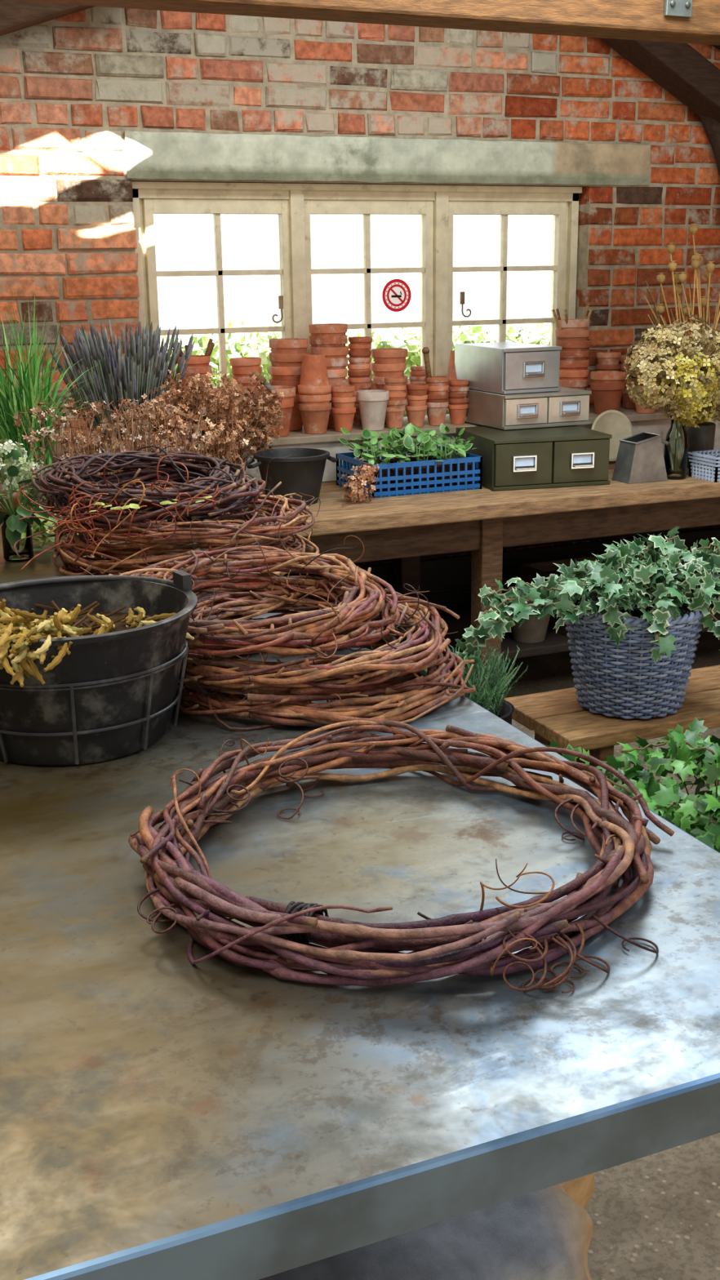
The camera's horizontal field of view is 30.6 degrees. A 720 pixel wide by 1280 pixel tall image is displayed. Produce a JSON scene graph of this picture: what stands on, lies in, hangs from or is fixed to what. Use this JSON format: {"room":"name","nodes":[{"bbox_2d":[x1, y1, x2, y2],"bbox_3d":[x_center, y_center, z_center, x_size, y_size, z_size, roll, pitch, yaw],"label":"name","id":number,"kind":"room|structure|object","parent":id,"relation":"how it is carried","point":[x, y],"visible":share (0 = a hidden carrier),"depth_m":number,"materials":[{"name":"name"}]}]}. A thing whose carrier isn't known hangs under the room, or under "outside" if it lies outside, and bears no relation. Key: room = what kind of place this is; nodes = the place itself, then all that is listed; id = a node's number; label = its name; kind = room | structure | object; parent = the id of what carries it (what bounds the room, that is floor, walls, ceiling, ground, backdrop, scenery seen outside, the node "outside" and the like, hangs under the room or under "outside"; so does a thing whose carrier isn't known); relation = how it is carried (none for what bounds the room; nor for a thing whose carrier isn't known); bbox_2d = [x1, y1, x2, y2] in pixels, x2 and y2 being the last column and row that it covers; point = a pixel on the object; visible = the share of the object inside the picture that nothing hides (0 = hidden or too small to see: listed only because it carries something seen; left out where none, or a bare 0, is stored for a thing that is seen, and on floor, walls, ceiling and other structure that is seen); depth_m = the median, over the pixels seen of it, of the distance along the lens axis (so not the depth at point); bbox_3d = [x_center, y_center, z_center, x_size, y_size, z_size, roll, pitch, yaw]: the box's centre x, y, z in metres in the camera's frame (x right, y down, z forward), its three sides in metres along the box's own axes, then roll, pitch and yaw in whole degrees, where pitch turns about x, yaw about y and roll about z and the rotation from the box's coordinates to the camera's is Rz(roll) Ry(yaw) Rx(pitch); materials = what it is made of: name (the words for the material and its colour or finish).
{"room":"potting shed","nodes":[
{"label":"potting shed","id":0,"kind":"room"},
{"bbox_2d":[0,6,719,594],"bbox_3d":[-0.856,-1.173,4.393,6.598,2.770,0.248,-7,17,-22],"label":"wall","id":1,"kind":"structure","parent":0,"point":[72,86],"depth_m":4.36,"materials":[{"name":"brick"}]},
{"bbox_2d":[0,0,93,35],"bbox_3d":[-1.018,-1.896,3.819,1.077,0.549,0.250,-7,17,-22],"label":"rafter","id":2,"kind":"object","parent":1,"relation":"attached to","point":[14,15],"visible":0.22,"depth_m":3.84,"materials":[{"name":"brown wood"}]},
{"bbox_2d":[260,413,449,429],"bbox_3d":[0.053,-0.796,4.828,1.721,0.022,0.100,-7,17,-22],"label":"trim","id":3,"kind":"structure","parent":1,"relation":"attached to","point":[447,415],"depth_m":4.90,"materials":[{"name":"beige paint"}]},
{"bbox_2d":[132,181,582,412],"bbox_3d":[0.030,-1.227,4.748,1.719,0.788,0.090,-7,17,-22],"label":"window","id":4,"kind":"structure","parent":1,"relation":"in","point":[293,204],"depth_m":4.67,"materials":[{"name":"beige paint"}]},
{"bbox_2d":[382,279,411,311],"bbox_3d":[0.134,-1.252,4.774,0.116,0.116,0.002,-7,17,-22],"label":"no smoking sign","id":5,"kind":"object","parent":4,"relation":"attached to","point":[396,294],"visible":1,"depth_m":4.78,"materials":[{"name":"plastic"}]},
{"bbox_2d":[0,404,719,506],"bbox_3d":[0.168,-0.688,4.693,4.300,0.161,0.276,-7,17,-22],"label":"shelf","id":6,"kind":"object","parent":1,"relation":"attached to","point":[657,423],"visible":0.08,"depth_m":4.54,"materials":[{"name":"beige paint"}]},
{"bbox_2d":[177,355,212,421],"bbox_3d":[-0.554,-0.821,4.418,0.118,0.262,0.118,-7,17,-22],"label":"stack","id":7,"kind":"object","parent":6,"relation":"on","point":[197,364],"visible":0.16,"depth_m":4.35,"materials":[{"name":"orange ceramic"}]},
{"bbox_2d":[172,338,214,356],"bbox_3d":[-0.557,-0.941,4.390,0.150,0.124,0.073,-7,17,-22],"label":"labels","id":8,"kind":"object","parent":7,"relation":"attached to","point":[211,344],"visible":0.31,"depth_m":4.38,"materials":[{"name":"brown wood"}]},
{"bbox_2d":[229,357,262,431],"bbox_3d":[-0.383,-0.836,4.488,0.114,0.249,0.112,-7,17,-22],"label":"stack","id":9,"kind":"object","parent":6,"relation":"on","point":[242,367],"visible":0.36,"depth_m":4.43,"materials":[{"name":"orange ceramic"}]},
{"bbox_2d":[256,385,295,436],"bbox_3d":[-0.280,-0.765,4.397,0.135,0.160,0.132,-7,17,-22],"label":"flower pot","id":10,"kind":"object","parent":6,"relation":"on","point":[289,392],"visible":0.44,"depth_m":4.36,"materials":[{"name":"orange ceramic"}]},
{"bbox_2d":[251,370,277,394],"bbox_3d":[-0.296,-0.827,4.300,0.135,0.116,0.024,-14,21,-39],"label":"trowel","id":11,"kind":"object","parent":10,"relation":"on","point":[259,375],"visible":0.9,"depth_m":4.27,"materials":[{"name":"brown wood"}]},
{"bbox_2d":[268,337,308,430],"bbox_3d":[-0.244,-0.882,4.535,0.140,0.308,0.138,-7,17,-22],"label":"stack","id":12,"kind":"object","parent":6,"relation":"on","point":[286,357],"visible":0.62,"depth_m":4.47,"materials":[{"name":"orange ceramic"}]},
{"bbox_2d":[297,354,331,434],"bbox_3d":[-0.153,-0.830,4.436,0.114,0.258,0.113,-7,17,-22],"label":"stack","id":13,"kind":"object","parent":6,"relation":"on","point":[314,388],"visible":1,"depth_m":4.39,"materials":[{"name":"orange ceramic"}]},
{"bbox_2d":[308,323,348,427],"bbox_3d":[-0.108,-0.922,4.589,0.139,0.352,0.139,-7,17,-22],"label":"stack","id":14,"kind":"object","parent":6,"relation":"on","point":[328,340],"visible":0.53,"depth_m":4.51,"materials":[{"name":"orange ceramic"}]},
{"bbox_2d":[331,384,355,431],"bbox_3d":[-0.058,-0.791,4.490,0.090,0.152,0.090,-7,17,-22],"label":"stack","id":15,"kind":"object","parent":6,"relation":"on","point":[343,399],"visible":0.93,"depth_m":4.46,"materials":[{"name":"orange ceramic"}]},
{"bbox_2d":[347,336,372,425],"bbox_3d":[0.000,-0.913,4.636,0.090,0.305,0.088,-7,17,-22],"label":"stack","id":16,"kind":"object","parent":6,"relation":"on","point":[359,352],"visible":0.77,"depth_m":4.59,"materials":[{"name":"orange ceramic"}]},
{"bbox_2d":[356,389,389,430],"bbox_3d":[0.045,-0.790,4.523,0.112,0.130,0.111,-7,17,-22],"label":"pot","id":17,"kind":"object","parent":6,"relation":"on","point":[372,403],"visible":0.98,"depth_m":4.49,"materials":[{"name":"ceramic"}]},
{"bbox_2d":[371,347,408,424],"bbox_3d":[0.105,-0.904,4.684,0.132,0.260,0.129,-7,17,-22],"label":"stack","id":18,"kind":"object","parent":6,"relation":"on","point":[388,362],"visible":0.49,"depth_m":4.62,"materials":[{"name":"orange ceramic"}]},
{"bbox_2d":[384,377,406,428],"bbox_3d":[0.121,-0.823,4.560,0.082,0.172,0.085,-7,17,-22],"label":"stack","id":19,"kind":"object","parent":6,"relation":"on","point":[396,386],"visible":0.9,"depth_m":4.53,"materials":[{"name":"orange ceramic"}]},
{"bbox_2d":[405,383,428,426],"bbox_3d":[0.199,-0.820,4.593,0.083,0.145,0.082,-7,17,-22],"label":"stack","id":20,"kind":"object","parent":6,"relation":"on","point":[417,397],"visible":0.99,"depth_m":4.57,"materials":[{"name":"orange ceramic"}]},
{"bbox_2d":[408,365,426,383],"bbox_3d":[0.211,-0.887,4.738,0.066,0.195,0.066,-1,16,-2],"label":"stack","id":21,"kind":"object","parent":20,"relation":"on","point":[418,373],"visible":0.25,"depth_m":4.70,"materials":[{"name":"orange ceramic"}]},
{"bbox_2d":[425,376,448,425],"bbox_3d":[0.269,-0.843,4.632,0.088,0.166,0.090,-7,17,-22],"label":"stack","id":22,"kind":"object","parent":6,"relation":"on","point":[437,402],"visible":0.94,"depth_m":4.60,"materials":[{"name":"orange ceramic"}]},
{"bbox_2d":[422,346,431,377],"bbox_3d":[0.234,-0.961,4.580,0.039,0.116,0.027,-7,17,-22],"label":"wooden dibber","id":23,"kind":"object","parent":22,"relation":"on","point":[425,350],"visible":1,"depth_m":4.57,"materials":[{"name":"brown wood"}]},
{"bbox_2d":[446,350,457,404],"bbox_3d":[0.366,-0.926,4.773,0.114,0.245,0.113,-7,17,-22],"label":"stack","id":24,"kind":"object","parent":6,"relation":"on","point":[451,374],"visible":0.12,"depth_m":4.73,"materials":[{"name":"orange ceramic"}]},
{"bbox_2d":[447,379,469,424],"bbox_3d":[0.347,-0.843,4.655,0.077,0.151,0.076,-7,17,-22],"label":"stack","id":25,"kind":"object","parent":6,"relation":"on","point":[458,401],"visible":0.99,"depth_m":4.63,"materials":[{"name":"orange ceramic"}]},
{"bbox_2d":[555,319,591,390],"bbox_3d":[0.800,-1.034,4.959,0.135,0.343,0.142,-7,17,-22],"label":"stack","id":26,"kind":"object","parent":6,"relation":"on","point":[573,336],"visible":0.71,"depth_m":4.90,"materials":[{"name":"orange ceramic"}]},
{"bbox_2d":[551,305,592,330],"bbox_3d":[0.794,-1.181,4.922,0.167,0.139,0.117,-7,17,-22],"label":"labels","id":27,"kind":"object","parent":26,"relation":"attached to","point":[557,319],"visible":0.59,"depth_m":4.89,"materials":[{"name":"brown wood"}]},
{"bbox_2d":[590,370,626,414],"bbox_3d":[0.922,-0.921,4.901,0.131,0.155,0.130,-7,17,-22],"label":"stack","id":28,"kind":"object","parent":6,"relation":"on","point":[606,387],"visible":0.89,"depth_m":4.85,"materials":[{"name":"orange ceramic"}]},
{"bbox_2d":[595,351,621,371],"bbox_3d":[0.947,-0.992,5.035,0.099,0.215,0.093,-7,17,-22],"label":"stack","id":29,"kind":"object","parent":28,"relation":"on","point":[607,361],"visible":0.35,"depth_m":4.98,"materials":[{"name":"orange ceramic"}]},
{"bbox_2d":[618,355,635,408],"bbox_3d":[1.057,-0.999,5.082,0.114,0.200,0.121,-7,17,-22],"label":"stack","id":30,"kind":"object","parent":6,"relation":"on","point":[627,402],"visible":0.16,"depth_m":5.07,"materials":[{"name":"orange ceramic"}]},
{"bbox_2d":[632,340,660,413],"bbox_3d":[1.073,-0.984,4.913,0.118,0.263,0.118,-7,17,-22],"label":"stack","id":31,"kind":"object","parent":6,"relation":"on","point":[639,409],"visible":0.16,"depth_m":4.92,"materials":[{"name":"orange ceramic"}]},
{"bbox_2d":[124,130,649,185],"bbox_3d":[0.145,-1.685,4.633,2.000,0.148,0.150,-7,17,-22],"label":"window lintel","id":32,"kind":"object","parent":1,"relation":"attached to","point":[148,155],"depth_m":4.52,"materials":[{"name":"concrete"}]},
{"bbox_2d":[598,37,719,176],"bbox_3d":[1.451,-1.983,4.844,1.795,1.127,0.363,-7,17,-22],"label":"wooden brace","id":33,"kind":"object","parent":1,"relation":"attached to","point":[680,69],"visible":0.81,"depth_m":4.73,"materials":[{"name":"brown wood"}]},
{"bbox_2d":[425,631,719,1279],"bbox_3d":[0.668,1.101,1.508,6.500,0.060,7.700,-7,17,-22],"label":"floor","id":34,"kind":"structure","parent":0,"point":[655,1216],"depth_m":2.11,"materials":[{"name":"concrete"}]},
{"bbox_2d":[0,516,719,1279],"bbox_3d":[-0.702,0.504,1.912,1.526,0.900,2.410,-7,17,-22],"label":"worktable","id":35,"kind":"object","parent":34,"relation":"on","point":[164,1116],"visible":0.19,"depth_m":0.98,"materials":[{"name":"grey metal"}]},
{"bbox_2d":[0,438,57,562],"bbox_3d":[-0.676,-0.273,2.563,0.178,0.236,0.190,-4,16,-10],"label":"flowering plant","id":36,"kind":"object","parent":35,"relation":"on","point":[12,528],"visible":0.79,"depth_m":2.54,"materials":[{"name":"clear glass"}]},
{"bbox_2d":[21,504,78,550],"bbox_3d":[-0.624,-0.237,2.732,0.161,0.094,0.195,-7,17,-22],"label":"sprigs","id":37,"kind":"object","parent":35,"relation":"on","point":[36,529],"visible":0.31,"depth_m":2.67,"materials":[{"name":"green plant"}]},
{"bbox_2d":[0,570,197,766],"bbox_3d":[-0.357,0.024,1.582,0.338,0.195,0.336,-7,17,-22],"label":"bucket","id":38,"kind":"object","parent":35,"relation":"on","point":[86,677],"visible":1,"depth_m":1.50,"materials":[{"name":"metal"}]},
{"bbox_2d":[13,390,213,519],"bbox_3d":[-0.538,-0.408,2.941,0.460,0.280,0.240,-8,18,-24],"label":"hydrangeas","id":39,"kind":"object","parent":35,"relation":"on","point":[140,418],"visible":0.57,"depth_m":2.90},
{"bbox_2d":[52,520,319,576],"bbox_3d":[-0.343,-0.190,2.512,0.537,0.096,0.528,-12,19,-34],"label":"wreath","id":40,"kind":"object","parent":35,"relation":"on","point":[74,570],"visible":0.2,"depth_m":2.48,"materials":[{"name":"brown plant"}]},
{"bbox_2d":[46,503,306,573],"bbox_3d":[-0.346,-0.217,2.514,0.488,0.116,0.517,-6,17,-17],"label":"wreath","id":41,"kind":"object","parent":40,"relation":"on","point":[127,555],"visible":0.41,"depth_m":2.35,"materials":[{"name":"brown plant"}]},
{"bbox_2d":[13,455,231,570],"bbox_3d":[-0.419,-0.218,2.313,0.389,0.192,0.217,-7,17,-22],"label":"tendrils","id":42,"kind":"object","parent":41,"relation":"on","point":[136,507],"visible":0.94,"depth_m":2.27,"materials":[{"name":"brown plant"}]},
{"bbox_2d":[40,480,320,546],"bbox_3d":[-0.320,-0.235,2.505,0.492,0.158,0.474,6,17,21],"label":"wreath","id":43,"kind":"object","parent":41,"relation":"on","point":[291,526],"visible":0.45,"depth_m":2.33,"materials":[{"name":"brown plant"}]},
{"bbox_2d":[38,440,291,558],"bbox_3d":[-0.390,-0.278,2.514,0.443,0.157,0.430,13,21,40],"label":"wreath","id":44,"kind":"object","parent":43,"relation":"on","point":[237,499],"visible":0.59,"depth_m":2.40,"materials":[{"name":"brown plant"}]},
{"bbox_2d":[30,422,248,510],"bbox_3d":[-0.416,-0.317,2.492,0.406,0.196,0.427,-10,18,-28],"label":"wreath","id":45,"kind":"object","parent":44,"relation":"on","point":[220,472],"visible":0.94,"depth_m":2.48,"materials":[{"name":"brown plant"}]},
{"bbox_2d":[174,628,475,730],"bbox_3d":[-0.068,0.025,1.798,0.451,0.068,0.432,-1,16,-2],"label":"wreath","id":46,"kind":"object","parent":35,"relation":"on","point":[413,699],"visible":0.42,"depth_m":1.64,"materials":[{"name":"brown plant"}]},
{"bbox_2d":[177,599,449,702],"bbox_3d":[-0.093,0.004,1.823,0.447,0.092,0.432,-7,17,-22],"label":"wreath","id":47,"kind":"object","parent":46,"relation":"on","point":[362,686],"visible":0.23,"depth_m":1.65,"materials":[{"name":"brown plant"}]},
{"bbox_2d":[161,571,459,688],"bbox_3d":[-0.086,-0.012,1.808,0.440,0.132,0.422,-7,17,-22],"label":"wreath","id":48,"kind":"object","parent":47,"relation":"on","point":[425,644],"visible":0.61,"depth_m":1.68,"materials":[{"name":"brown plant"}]},
{"bbox_2d":[137,530,429,665],"bbox_3d":[-0.141,-0.045,1.821,0.413,0.160,0.445,10,19,34],"label":"wreath","id":49,"kind":"object","parent":48,"relation":"on","point":[368,632],"visible":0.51,"depth_m":1.73,"materials":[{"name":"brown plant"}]},
{"bbox_2d":[80,499,397,642],"bbox_3d":[-0.150,-0.084,1.825,0.399,0.172,0.428,12,21,39],"label":"wreath","id":50,"kind":"object","parent":49,"relation":"on","point":[340,569],"visible":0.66,"depth_m":1.85,"materials":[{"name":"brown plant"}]},
{"bbox_2d":[128,720,674,993],"bbox_3d":[0.036,0.158,1.249,0.510,0.108,0.506,3,16,14],"label":"wreath","id":51,"kind":"object","parent":35,"relation":"on","point":[277,944],"visible":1,"depth_m":1.12,"materials":[{"name":"brown plant"}]},
{"bbox_2d":[0,451,719,687],"bbox_3d":[0.223,-0.153,4.462,4.600,0.743,0.780,-7,17,-22],"label":"bench","id":52,"kind":"object","parent":34,"relation":"on","point":[483,522],"visible":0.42,"depth_m":4.22,"materials":[{"name":"brown wood"}]},
{"bbox_2d":[0,426,42,484],"bbox_3d":[-1.029,-0.513,3.951,0.184,0.259,0.182,-7,17,-22],"label":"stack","id":53,"kind":"object","parent":52,"relation":"on","point":[42,427],"visible":0.02,"depth_m":3.88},
{"bbox_2d":[0,290,105,516],"bbox_3d":[-0.898,-0.589,3.485,0.467,0.660,0.443,-7,17,-22],"label":"potted grass","id":54,"kind":"object","parent":52,"relation":"on","point":[28,380],"depth_m":3.45,"materials":[{"name":"green plant"}]},
{"bbox_2d":[48,319,194,441],"bbox_3d":[-0.662,-0.625,3.764,0.405,0.570,0.387,-1,16,0],"label":"plant","id":55,"kind":"object","parent":52,"relation":"on","point":[131,382],"visible":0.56,"depth_m":3.66,"materials":[{"name":"plant"}]},
{"bbox_2d":[51,368,285,520],"bbox_3d":[-0.461,-0.572,3.819,0.448,0.456,0.942,8,18,29],"label":"hydrangeas","id":56,"kind":"object","parent":52,"relation":"on","point":[225,441],"visible":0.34,"depth_m":3.68,"materials":[{"name":"brown plant"}]},
{"bbox_2d":[246,448,337,506],"bbox_3d":[-0.211,-0.505,4.081,0.236,0.154,0.253,7,17,24],"label":"bucket","id":57,"kind":"object","parent":52,"relation":"on","point":[302,472],"visible":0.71,"depth_m":4.00,"materials":[{"name":"plastic"}]},
{"bbox_2d":[340,457,379,505],"bbox_3d":[-0.014,-0.487,4.056,0.140,0.150,0.116,-7,17,-22],"label":"dried flower","id":58,"kind":"object","parent":52,"relation":"on","point":[362,478],"visible":1,"depth_m":4.04,"materials":[{"name":"brown plant"}]},
{"bbox_2d":[336,445,482,497],"bbox_3d":[0.159,-0.558,4.338,0.392,0.106,0.297,-7,17,-22],"label":"crate","id":59,"kind":"object","parent":52,"relation":"on","point":[394,478],"visible":0.76,"depth_m":4.23,"materials":[{"name":"plastic"}]},
{"bbox_2d":[338,422,475,470],"bbox_3d":[0.162,-0.642,4.309,0.418,0.144,0.337,-7,17,-22],"label":"seedlings","id":60,"kind":"object","parent":59,"relation":"in","point":[429,445],"visible":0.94,"depth_m":4.27,"materials":[{"name":"green plant"}]},
{"bbox_2d":[506,600,553,643],"bbox_3d":[0.577,-0.069,4.473,0.163,0.136,0.162,-7,17,-22],"label":"terracotta pot","id":61,"kind":"object","parent":52,"relation":"on","point":[533,630],"visible":0.36,"depth_m":4.43,"materials":[{"name":"brown ceramic"}]},
{"bbox_2d":[456,425,612,491],"bbox_3d":[0.582,-0.623,4.438,0.410,0.163,0.392,-5,16,-14],"label":"drawers","id":62,"kind":"object","parent":52,"relation":"on","point":[572,455],"visible":0.99,"depth_m":4.28,"materials":[{"name":"paint"}]},
{"bbox_2d":[465,386,591,430],"bbox_3d":[0.573,-0.828,4.643,0.340,0.115,0.392,-7,17,-22],"label":"drawers","id":63,"kind":"object","parent":62,"relation":"on","point":[568,406],"visible":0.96,"depth_m":4.50,"materials":[{"name":"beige metal"}]},
{"bbox_2d":[454,342,562,394],"bbox_3d":[0.518,-0.956,4.603,0.232,0.150,0.375,-7,17,-22],"label":"drawer","id":64,"kind":"object","parent":63,"relation":"on","point":[499,367],"visible":0.99,"depth_m":4.48,"materials":[{"name":"silver metal"}]},
{"bbox_2d":[591,409,633,461],"bbox_3d":[0.912,-0.743,4.772,0.184,0.182,0.043,-7,17,-22],"label":"plate","id":65,"kind":"object","parent":52,"relation":"on","point":[615,423],"visible":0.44,"depth_m":4.78,"materials":[{"name":"ceramic"}]},
{"bbox_2d":[518,552,714,635],"bbox_3d":[0.919,-0.179,4.747,0.600,0.190,0.345,-7,17,-22],"label":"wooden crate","id":66,"kind":"object","parent":52,"relation":"on","point":[527,571],"visible":0.13,"depth_m":4.75,"materials":[{"name":"brown wood"}]},
{"bbox_2d":[611,431,674,484],"bbox_3d":[0.962,-0.616,4.413,0.202,0.154,0.100,-7,17,-22],"label":"jug","id":67,"kind":"object","parent":52,"relation":"on","point":[640,456],"visible":1,"depth_m":4.37,"materials":[{"name":"metal"}]},
{"bbox_2d":[622,314,719,479],"bbox_3d":[1.086,-0.807,4.381,0.468,0.539,0.279,-8,18,-25],"label":"dried flowers","id":68,"kind":"object","parent":52,"relation":"on","point":[693,385],"visible":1,"depth_m":4.30,"materials":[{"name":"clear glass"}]},
{"bbox_2d":[644,223,719,467],"bbox_3d":[1.201,-1.023,4.599,0.476,0.832,0.405,-7,17,-22],"label":"dried flowers","id":69,"kind":"object","parent":52,"relation":"on","point":[701,438],"visible":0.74,"depth_m":4.56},
{"bbox_2d":[688,448,719,482],"bbox_3d":[1.218,-0.590,4.444,0.157,0.084,0.157,-7,17,-22],"label":"basket","id":70,"kind":"object","parent":52,"relation":"on","point":[708,468],"visible":1,"depth_m":4.42,"materials":[{"name":"white plastic"}]},
{"bbox_2d":[258,1173,595,1279],"bbox_3d":[-0.017,0.822,1.625,0.730,0.424,0.547,-7,17,-22],"label":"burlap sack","id":71,"kind":"object","parent":34,"relation":"on","point":[546,1233],"visible":0.22,"depth_m":1.47,"materials":[{"name":"fabric"}]},
{"bbox_2d":[424,639,528,724],"bbox_3d":[0.271,0.293,3.156,0.286,0.598,0.290,-16,22,-42],"label":"grass plant","id":72,"kind":"object","parent":34,"relation":"on","point":[490,699],"visible":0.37,"depth_m":3.08,"materials":[{"name":"green plant"}]},
{"bbox_2d":[504,665,719,779],"bbox_3d":[0.946,0.311,3.428,1.150,0.400,0.330,-7,17,-22],"label":"wooden bench","id":73,"kind":"object","parent":34,"relation":"on","point":[557,715],"visible":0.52,"depth_m":3.16,"materials":[{"name":"brown wood"}]},
{"bbox_2d":[564,588,703,719],"bbox_3d":[0.662,0.029,3.206,0.345,0.262,0.345,1,16,6],"label":"wicker basket","id":74,"kind":"object","parent":73,"relation":"on","point":[649,695],"visible":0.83,"depth_m":3.10,"materials":[{"name":"wicker"}]},
{"bbox_2d":[454,525,719,673],"bbox_3d":[0.687,-0.041,3.159,0.953,0.439,0.441,-7,17,-22],"label":"ivy","id":75,"kind":"object","parent":74,"relation":"in","point":[623,577],"visible":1,"depth_m":3.05,"materials":[{"name":"green plant"}]},
{"bbox_3d":[3.711,-0.652,2.373,0.150,2.750,7.500,-7,17,-22],"label":"wall","id":76,"kind":"structure","parent":0,"visible":0},
{"bbox_2d":[0,0,719,45],"bbox_3d":[0.499,-1.755,3.545,4.600,0.200,0.150,-7,17,-22],"label":"ceiling beam","id":77,"kind":"structure","parent":76,"relation":"attached to","point":[628,20],"depth_m":3.45,"materials":[{"name":"brown wood"}]},
{"bbox_2d":[664,0,692,17],"bbox_3d":[1.100,-1.794,3.703,0.568,0.095,0.020,-7,17,-22],"label":"bracket","id":78,"kind":"object","parent":77,"relation":"attached to","point":[677,8],"visible":1,"depth_m":3.62,"materials":[{"name":"metal"}]},
{"bbox_3d":[0.783,0.586,2.794,0.326,0.220,0.325,-7,17,-22],"label":"planter","id":79,"kind":"object","parent":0,"visible":0},
{"bbox_2d":[542,717,719,852],"bbox_3d":[0.820,0.390,2.695,0.951,0.430,0.691,-7,17,-22],"label":"ivy","id":80,"kind":"object","parent":79,"relation":"in","point":[691,814],"visible":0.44,"depth_m":2.69,"materials":[{"name":"green plant"}]},
{"label":"outside","id":81,"kind":"structure","parent":0,"visible":0},
{"bbox_3d":[-0.770,-1.138,9.506,20.000,0.100,8.600,-7,17,-22],"label":"ground","id":82,"kind":"structure","parent":81,"visible":0},
{"bbox_2d":[160,314,550,428],"bbox_3d":[1.309,-1.495,8.301,8.000,1.195,0.595,-7,17,-22],"label":"foliage","id":83,"kind":"object","parent":82,"relation":"on","point":[242,344],"visible":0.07,"depth_m":7.51,"materials":[{"name":"green plant"}]}
]}

